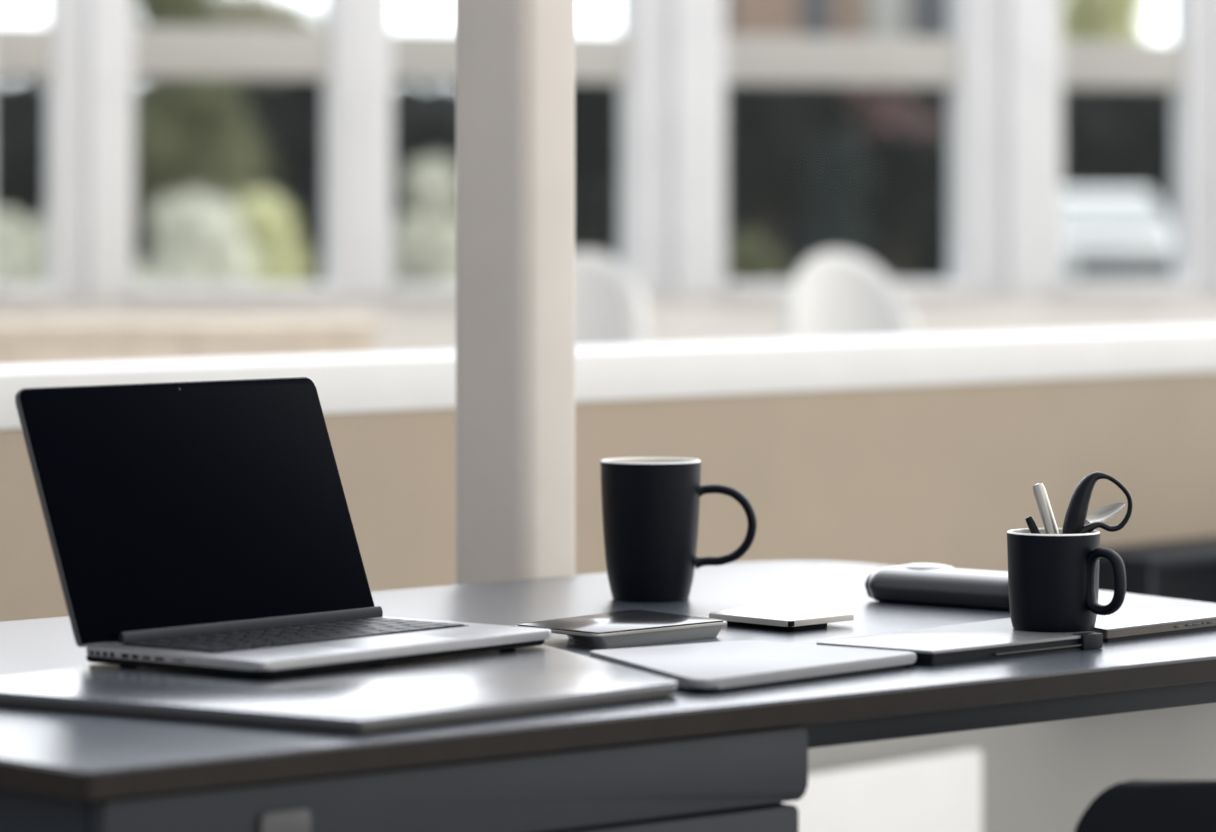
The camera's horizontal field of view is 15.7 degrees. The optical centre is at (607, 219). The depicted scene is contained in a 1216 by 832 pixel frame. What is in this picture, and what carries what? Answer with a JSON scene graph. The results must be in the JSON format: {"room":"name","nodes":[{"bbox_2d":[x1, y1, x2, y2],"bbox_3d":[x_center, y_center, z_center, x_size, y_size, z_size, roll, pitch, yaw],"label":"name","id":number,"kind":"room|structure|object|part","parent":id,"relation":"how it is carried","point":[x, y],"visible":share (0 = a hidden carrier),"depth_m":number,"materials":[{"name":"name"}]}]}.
{"room":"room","nodes":[
{"label":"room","id":0,"kind":"room"},
{"bbox_2d":[0,372,1215,621],"bbox_3d":[0.245,0.655,5.922,0.220,0.861,8.200,0,0,41],"label":"wall","id":1,"kind":"structure","parent":0,"point":[940,474],"depth_m":5.82,"materials":[{"name":"beige paint"}]},
{"bbox_2d":[0,325,1215,429],"bbox_3d":[0.239,0.195,5.927,0.245,0.060,8.200,0,0,41],"label":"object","id":2,"kind":"structure","parent":1,"relation":"on","point":[366,382],"depth_m":5.66,"materials":[{"name":"white paint"}]},
{"bbox_2d":[782,749,981,831],"bbox_3d":[0.197,0.902,5.641,0.047,0.367,0.900,0,0,41],"label":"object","id":3,"kind":"object","parent":1,"relation":"attached to","point":[942,792],"visible":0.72,"depth_m":5.83,"materials":[{"name":"white paint"}]},
{"bbox_2d":[808,703,1215,831],"bbox_3d":[0.334,0.876,5.845,0.014,0.420,8.200,0,0,41],"label":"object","id":4,"kind":"structure","parent":1,"relation":"attached to","point":[1041,776],"depth_m":6.18,"materials":[{"name":"grey paint"}]},
{"bbox_2d":[1099,536,1215,602],"bbox_3d":[0.886,0.551,6.366,0.170,0.166,0.620,0,0,41],"label":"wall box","id":5,"kind":"object","parent":1,"relation":"attached to","point":[1185,569],"visible":0.27,"depth_m":6.27,"materials":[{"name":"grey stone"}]},
{"bbox_2d":[0,293,1215,351],"bbox_3d":[-0.041,0.661,13.722,12.600,0.850,0.201,0,0,-20],"label":"wall","id":6,"kind":"structure","parent":0,"point":[406,324],"depth_m":13.74,"materials":[{"name":"beige paint"}]},
{"bbox_2d":[0,6,55,299],"bbox_3d":[-1.748,-0.689,13.040,0.184,1.850,0.200,0,0,-20],"label":"window","id":7,"kind":"structure","parent":6,"relation":"in","point":[25,49],"depth_m":12.98,"materials":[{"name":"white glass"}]},
{"bbox_3d":[-1.753,-0.117,13.053,0.184,0.625,0.008,0,0,-20],"label":"pane","id":8,"kind":"part","parent":7,"relation":"part of","materials":[{"name":"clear glass"}]},
{"bbox_2d":[46,0,133,299],"bbox_3d":[-1.538,-0.689,13.087,0.243,1.850,0.135,0,0,-20],"label":"trim","id":9,"kind":"structure","parent":6,"relation":"attached to","point":[90,148],"depth_m":13.04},
{"bbox_2d":[133,26,334,298],"bbox_3d":[-1.144,-0.689,13.258,0.615,1.850,0.200,0,0,-20],"label":"window","id":10,"kind":"structure","parent":6,"relation":"in","point":[159,51],"depth_m":13.20,"materials":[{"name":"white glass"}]},
{"bbox_3d":[-1.149,-0.117,13.272,0.615,0.625,0.008,0,0,-20],"label":"pane","id":11,"kind":"part","parent":10,"relation":"part of","materials":[{"name":"clear glass"}]},
{"bbox_2d":[323,0,391,297],"bbox_3d":[-0.761,-0.689,13.381,0.190,1.850,0.110,0,0,-20],"label":"trim","id":12,"kind":"structure","parent":6,"relation":"attached to","point":[358,168],"depth_m":13.33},
{"bbox_2d":[391,4,628,297],"bbox_3d":[-0.315,-0.689,13.558,0.769,1.850,0.200,0,0,-20],"label":"window","id":13,"kind":"structure","parent":6,"relation":"in","point":[416,54],"depth_m":13.43,"materials":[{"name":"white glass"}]},
{"bbox_3d":[-0.320,-0.117,13.572,0.769,0.625,0.008,0,0,-20],"label":"pane","id":14,"kind":"part","parent":13,"relation":"part of","materials":[{"name":"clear glass"}]},
{"bbox_2d":[619,0,724,295],"bbox_3d":[0.205,-0.689,13.717,0.317,1.850,0.135,0,0,-20],"label":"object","id":15,"kind":"structure","parent":6,"relation":"attached to","point":[672,105],"depth_m":13.67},
{"bbox_2d":[725,35,964,295],"bbox_3d":[0.724,-0.689,13.934,0.806,1.850,0.200,0,0,-20],"label":"window","id":16,"kind":"structure","parent":6,"relation":"in","point":[749,59],"depth_m":13.88,"materials":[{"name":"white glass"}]},
{"bbox_3d":[0.719,-0.117,13.947,0.806,0.625,0.008,0,0,-20],"label":"pane","id":17,"kind":"part","parent":16,"relation":"part of","materials":[{"name":"clear glass"}]},
{"bbox_2d":[948,0,1061,293],"bbox_3d":[1.278,-0.689,14.105,0.353,1.850,0.135,0,0,-20],"label":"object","id":18,"kind":"structure","parent":6,"relation":"attached to","point":[1006,132],"depth_m":14.05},
{"bbox_2d":[1061,1,1190,293],"bbox_3d":[1.645,-0.689,14.267,0.448,1.850,0.200,0,0,-20],"label":"window","id":19,"kind":"structure","parent":6,"relation":"in","point":[1085,63],"depth_m":14.21,"materials":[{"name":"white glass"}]},
{"bbox_3d":[1.641,-0.117,14.281,0.448,0.625,0.008,0,0,-20],"label":"pane","id":20,"kind":"part","parent":19,"relation":"part of","materials":[{"name":"clear glass"}]},
{"bbox_2d":[1172,0,1215,292],"bbox_3d":[1.985,-0.689,14.361,0.255,1.850,0.135,0,0,-20],"label":"trim","id":21,"kind":"structure","parent":6,"relation":"attached to","point":[1195,21],"depth_m":14.30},
{"bbox_3d":[0.000,1.116,8.750,14.000,0.060,15.500,0,0,0],"label":"floor","id":22,"kind":"structure","parent":0,"visible":0},
{"bbox_2d":[0,318,379,363],"bbox_3d":[-1.625,0.678,11.756,2.000,0.815,0.440,0,0,-8],"label":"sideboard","id":23,"kind":"object","parent":22,"relation":"on","point":[38,340],"visible":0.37,"depth_m":11.61,"materials":[{"name":"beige wood"}]},
{"bbox_3d":[-1.354,0.656,11.584,0.480,0.680,0.016,0,0,-8],"label":"door","id":24,"kind":"part","parent":23,"relation":"part of","materials":[{"name":"beige wood"}]},
{"bbox_3d":[-0.872,0.656,11.652,0.480,0.680,0.016,0,0,-8],"label":"door","id":25,"kind":"part","parent":23,"relation":"part of","materials":[{"name":"beige wood"}]},
{"bbox_2d":[456,0,574,584],"bbox_3d":[-0.092,-0.414,4.400,0.097,3.000,0.097,0,0,33],"label":"column","id":26,"kind":"structure","parent":22,"relation":"on","point":[515,59],"depth_m":4.36,"materials":[{"name":"beige paint"}]},
{"bbox_2d":[0,561,1215,831],"bbox_3d":[-0.077,0.716,3.626,1.591,0.740,0.953,0,0,-42],"label":"desk","id":27,"kind":"object","parent":22,"relation":"on","point":[684,761],"visible":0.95,"depth_m":3.11,"materials":[{"name":"grey laminate"}]},
{"bbox_3d":[-0.211,0.401,2.870,0.041,0.032,0.006,0,0,-42],"label":"handle","id":28,"kind":"part","parent":27,"relation":"part of","materials":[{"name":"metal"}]},
{"bbox_2d":[0,620,677,734],"bbox_3d":[-0.135,0.341,3.307,0.440,0.011,0.634,0,0,33],"label":"desk pad","id":29,"kind":"object","parent":27,"relation":"on","point":[402,695],"visible":0.7,"depth_m":3.13,"materials":[{"name":"grey leather"}]},
{"bbox_2d":[15,377,550,676],"bbox_3d":[-0.248,0.232,3.406,0.265,0.206,0.331,0,0,39],"label":"laptop","id":30,"kind":"object","parent":29,"relation":"on","point":[194,526],"visible":1,"depth_m":3.44,"materials":[{"name":"metal"}]},
{"bbox_3d":[-0.321,0.226,3.467,0.075,0.194,0.331,0,0,39],"label":"lid","id":31,"kind":"part","parent":30,"relation":"part of","materials":[{"name":"grey metal"}]},
{"bbox_3d":[-0.093,0.394,2.991,0.622,0.052,0.020,0,0,-42],"label":"drawer","id":32,"kind":"part","parent":27,"relation":"part of","materials":[{"name":"grey metal"}]},
{"bbox_2d":[516,610,724,647],"bbox_3d":[0.007,0.339,3.645,0.169,0.014,0.138,0,0,-42],"label":"smartphone","id":33,"kind":"object","parent":27,"relation":"on","point":[627,627],"visible":0.87,"depth_m":3.61,"materials":[{"name":"silver metal"}]},
{"bbox_3d":[0.007,0.333,3.645,0.166,0.001,0.136,0,0,-42],"label":"glass","id":34,"kind":"part","parent":33,"relation":"part of","materials":[{"name":"black glass"}]},
{"bbox_3d":[-0.096,0.552,2.988,0.612,0.258,0.020,0,0,-42],"label":"drawer","id":35,"kind":"part","parent":27,"relation":"part of","materials":[{"name":"grey metal"}]},
{"bbox_2d":[601,457,756,601],"bbox_3d":[0.065,0.283,4.015,0.143,0.127,0.092,0,0,4],"label":"mug","id":36,"kind":"object","parent":27,"relation":"on","point":[650,505],"visible":1,"depth_m":3.98,"materials":[{"name":"black ceramic"}]},
{"bbox_3d":[0.107,0.280,4.012,0.057,0.078,0.019,0,0,4],"label":"handle","id":37,"kind":"part","parent":36,"relation":"part of","materials":[{"name":"black ceramic"}]},
{"bbox_2d":[590,640,916,691],"bbox_3d":[0.095,0.341,3.375,0.264,0.011,0.217,0,0,-42],"label":"tablet","id":38,"kind":"object","parent":27,"relation":"on","point":[741,664],"visible":0.93,"depth_m":3.35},
{"bbox_2d":[709,603,853,630],"bbox_3d":[0.143,0.341,3.777,0.108,0.010,0.146,0,0,-42],"label":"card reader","id":39,"kind":"object","parent":27,"relation":"on","point":[760,615],"visible":0.97,"depth_m":3.74,"materials":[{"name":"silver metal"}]},
{"bbox_2d":[865,563,1009,610],"bbox_3d":[0.319,0.329,3.962,0.168,0.035,0.074,0,0,40],"label":"glasses case","id":40,"kind":"object","parent":27,"relation":"on","point":[936,584],"visible":0.73,"depth_m":3.94,"materials":[{"name":"black leather"}]},
{"bbox_2d":[816,618,1102,665],"bbox_3d":[0.310,0.340,3.552,0.138,0.012,0.297,0,0,40],"label":"notebook","id":41,"kind":"object","parent":27,"relation":"on","point":[996,639],"visible":0.66,"depth_m":3.50,"materials":[{"name":"grey paper"}]},
{"bbox_2d":[1007,528,1125,631],"bbox_3d":[0.376,0.294,3.585,0.107,0.080,0.076,0,0,40],"label":"mug","id":42,"kind":"object","parent":41,"relation":"on","point":[1053,579],"visible":1,"depth_m":3.56,"materials":[{"name":"black ceramic"}]},
{"bbox_2d":[1025,516,1040,533],"bbox_3d":[0.364,0.285,3.609,0.046,0.083,0.007,0,0,30],"label":"pen","id":43,"kind":"object","parent":42,"relation":"in","point":[1031,524],"visible":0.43,"depth_m":3.62,"materials":[{"name":"black plastic"}]},
{"bbox_2d":[1033,483,1058,533],"bbox_3d":[0.368,0.272,3.616,0.041,0.110,0.011,0,0,28],"label":"pen","id":44,"kind":"object","parent":42,"relation":"in","point":[1041,497],"visible":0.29,"depth_m":3.62,"materials":[{"name":"silver metal"}]},
{"bbox_2d":[1062,472,1132,533],"bbox_3d":[0.400,0.267,3.600,0.059,0.122,0.023,0,0,0],"label":"scissors","id":45,"kind":"object","parent":42,"relation":"in","point":[1076,512],"visible":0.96,"depth_m":3.60,"materials":[{"name":"black plastic"}]},
{"bbox_2d":[1084,503,1124,524],"bbox_3d":[0.398,0.279,3.617,0.056,0.093,0.015,0,0,0],"label":"spoon","id":46,"kind":"object","parent":42,"relation":"in","point":[1102,514],"visible":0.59,"depth_m":3.62,"materials":[{"name":"silver metal"}]},
{"bbox_3d":[0.402,0.293,3.563,0.038,0.055,0.012,0,0,40],"label":"handle","id":47,"kind":"part","parent":42,"relation":"part of","materials":[{"name":"black ceramic"}]},
{"bbox_2d":[1090,606,1215,641],"bbox_3d":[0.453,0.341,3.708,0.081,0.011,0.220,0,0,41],"label":"laptop","id":48,"kind":"object","parent":27,"relation":"on","point":[1178,619],"visible":0.85,"depth_m":3.68,"materials":[{"name":"silver metal"}]},
{"bbox_2d":[575,251,648,345],"bbox_3d":[-0.089,0.587,12.207,0.429,1.002,0.415,0,0,10],"label":"armchair","id":49,"kind":"object","parent":22,"relation":"on","point":[610,308],"visible":0.04,"depth_m":12.33,"materials":[{"name":"white fabric"}]},
{"bbox_2d":[782,250,917,338],"bbox_3d":[0.688,0.587,12.307,0.429,1.002,0.415,0,0,-15],"label":"armchair","id":50,"kind":"object","parent":22,"relation":"on","point":[835,293],"visible":0.11,"depth_m":12.43,"materials":[{"name":"white fabric"}]},
{"bbox_2d":[1074,780,1215,831],"bbox_3d":[0.467,0.742,3.348,0.456,0.693,0.449,0,0,-24],"label":"chair","id":51,"kind":"object","parent":22,"relation":"on","point":[1132,805],"visible":1,"depth_m":3.11,"materials":[{"name":"black plastic"}]},
{"label":"outside","id":52,"kind":"structure","parent":0,"visible":0},
{"bbox_3d":[0.000,1.181,78.250,120.000,0.130,123.500,0,0,0],"label":"ground","id":53,"kind":"structure","parent":52,"visible":0},
{"bbox_2d":[0,75,45,236],"bbox_3d":[-8.017,-0.527,59.933,1.788,3.300,2.293,0,0,44],"label":"tree","id":54,"kind":"object","parent":53,"relation":"on","point":[23,106],"visible":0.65,"depth_m":59.60,"materials":[{"name":"green plant"}]},
{"bbox_2d":[0,210,45,285],"bbox_3d":[-4.040,0.520,29.989,0.754,1.200,0.730,0,0,25],"label":"bush","id":55,"kind":"object","parent":53,"relation":"on","point":[22,257],"visible":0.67,"depth_m":29.84,"materials":[{"name":"green plant"}]},
{"bbox_2d":[134,259,166,284],"bbox_3d":[-2.985,0.683,27.996,0.645,0.872,0.588,0,0,42],"label":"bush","id":56,"kind":"object","parent":53,"relation":"on","point":[142,280],"visible":0.02,"depth_m":27.93,"materials":[{"name":"green plant"}]},
{"bbox_2d":[140,186,263,284],"bbox_3d":[-2.678,0.449,28.959,0.745,1.343,0.947,0,0,31],"label":"bush","id":57,"kind":"object","parent":53,"relation":"on","point":[199,248],"visible":0.74,"depth_m":28.76,"materials":[{"name":"green plant"}]},
{"bbox_2d":[134,0,282,219],"bbox_3d":[-5.749,-1.357,59.909,2.704,4.961,2.519,0,0,31],"label":"tree","id":58,"kind":"object","parent":53,"relation":"on","point":[187,134],"visible":0.77,"depth_m":59.26,"materials":[{"name":"green plant"}]},
{"bbox_2d":[207,0,322,85],"bbox_3d":[-5.996,-1.622,78.293,3.240,5.481,2.888,0,0,24],"label":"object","id":59,"kind":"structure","parent":53,"relation":"on","point":[244,13],"depth_m":77.54,"materials":[{"name":"beige plant"}]},
{"bbox_2d":[230,189,313,283],"bbox_3d":[-2.381,0.448,30.045,0.702,1.344,0.850,0,0,-14],"label":"bush","id":60,"kind":"object","parent":53,"relation":"on","point":[267,228],"visible":0.38,"depth_m":29.84,"materials":[{"name":"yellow plant"}]},
{"bbox_2d":[250,79,322,283],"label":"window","id":61,"kind":"structure","parent":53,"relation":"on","point":[295,136],"depth_m":65.57,"materials":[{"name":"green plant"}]},
{"bbox_2d":[392,154,455,283],"bbox_3d":[-1.302,0.319,32.052,0.711,1.601,0.716,0,0,-40],"label":"bush","id":62,"kind":"object","parent":53,"relation":"on","point":[424,249],"visible":0.7,"depth_m":31.85,"materials":[{"name":"green plant"}]},
{"bbox_2d":[392,85,455,268],"bbox_3d":[-2.588,-0.424,63.961,1.995,3.095,1.979,0,0,9],"label":"tree","id":63,"kind":"object","parent":53,"relation":"on","point":[421,127],"visible":0.38,"depth_m":63.33,"materials":[{"name":"green plant"}]},
{"bbox_2d":[3,76,1171,283],"bbox_3d":[-0.997,-0.659,70.421,50.180,3.720,1.759,0,0,0],"label":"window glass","id":64,"kind":"object","parent":53,"relation":"on","point":[928,261],"visible":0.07,"depth_m":69.95,"materials":[{"name":"clear glass"}]},
{"bbox_2d":[575,82,618,250],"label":"window","id":65,"kind":"structure","parent":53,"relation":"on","point":[596,103],"depth_m":62.34,"materials":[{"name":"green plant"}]},
{"bbox_2d":[725,226,791,281],"bbox_3d":[0.928,0.578,30.051,0.533,1.082,0.639,0,0,33],"label":"bush","id":66,"kind":"object","parent":53,"relation":"on","point":[747,257],"visible":0.48,"depth_m":29.96,"materials":[{"name":"green plant"}]},
{"bbox_2d":[725,84,822,256],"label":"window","id":67,"kind":"structure","parent":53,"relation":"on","point":[770,144],"depth_m":61.53,"materials":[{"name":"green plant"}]},
{"bbox_2d":[791,126,878,262],"bbox_3d":[2.842,-0.042,55.978,1.124,2.325,1.112,0,0,17],"label":"tree","id":68,"kind":"object","parent":53,"relation":"on","point":[836,185],"visible":0.92,"depth_m":55.73,"materials":[{"name":"plant"}]},
{"bbox_2d":[725,0,947,85],"bbox_3d":[3.790,-3.318,77.500,5.158,8.869,3.360,0,0,0],"label":"building","id":69,"kind":"structure","parent":53,"relation":"on","point":[846,18],"depth_m":75.97,"materials":[{"name":"brick"}]},
{"bbox_2d":[841,85,947,280],"bbox_3d":[4.097,-0.635,62.990,1.893,3.519,2.172,0,0,-21],"label":"tree","id":70,"kind":"object","parent":53,"relation":"on","point":[909,157],"visible":0.79,"depth_m":62.55,"materials":[{"name":"green plant"}]},
{"bbox_2d":[1062,87,1126,189],"bbox_3d":[6.958,-0.535,65.948,1.565,3.313,1.200,0,0,-3],"label":"tree","id":71,"kind":"object","parent":53,"relation":"on","point":[1087,142],"visible":0.48,"depth_m":65.60,"materials":[{"name":"green plant"}]},
{"bbox_2d":[1062,0,1162,40],"bbox_3d":[8.128,-1.721,73.932,2.827,5.679,2.762,0,0,-16],"label":"tree","id":72,"kind":"object","parent":53,"relation":"on","point":[1106,20],"visible":0.15,"depth_m":73.20,"materials":[{"name":"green plant"}]},
{"bbox_2d":[1062,190,1171,279],"bbox_3d":[6.260,0.366,56.090,1.800,1.500,4.310,0,0,-4],"label":"car","id":73,"kind":"object","parent":53,"relation":"on","point":[1107,234],"visible":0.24,"depth_m":54.52,"materials":[{"name":"white paint"}]},
{"bbox_2d":[1075,256,1171,279],"bbox_3d":[6.406,0.596,54.005,1.360,0.320,0.070,0,0,-4],"label":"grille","id":74,"kind":"object","parent":73,"relation":"attached to","point":[1086,267],"depth_m":53.96,"materials":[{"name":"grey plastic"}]},
{"bbox_2d":[1136,89,1171,224],"bbox_3d":[8.573,-0.412,64.903,1.423,3.068,1.322,0,0,40],"label":"tree","id":75,"kind":"object","parent":53,"relation":"on","point":[1158,122],"visible":0.19,"depth_m":64.72,"materials":[{"name":"green plant"}]}
]}

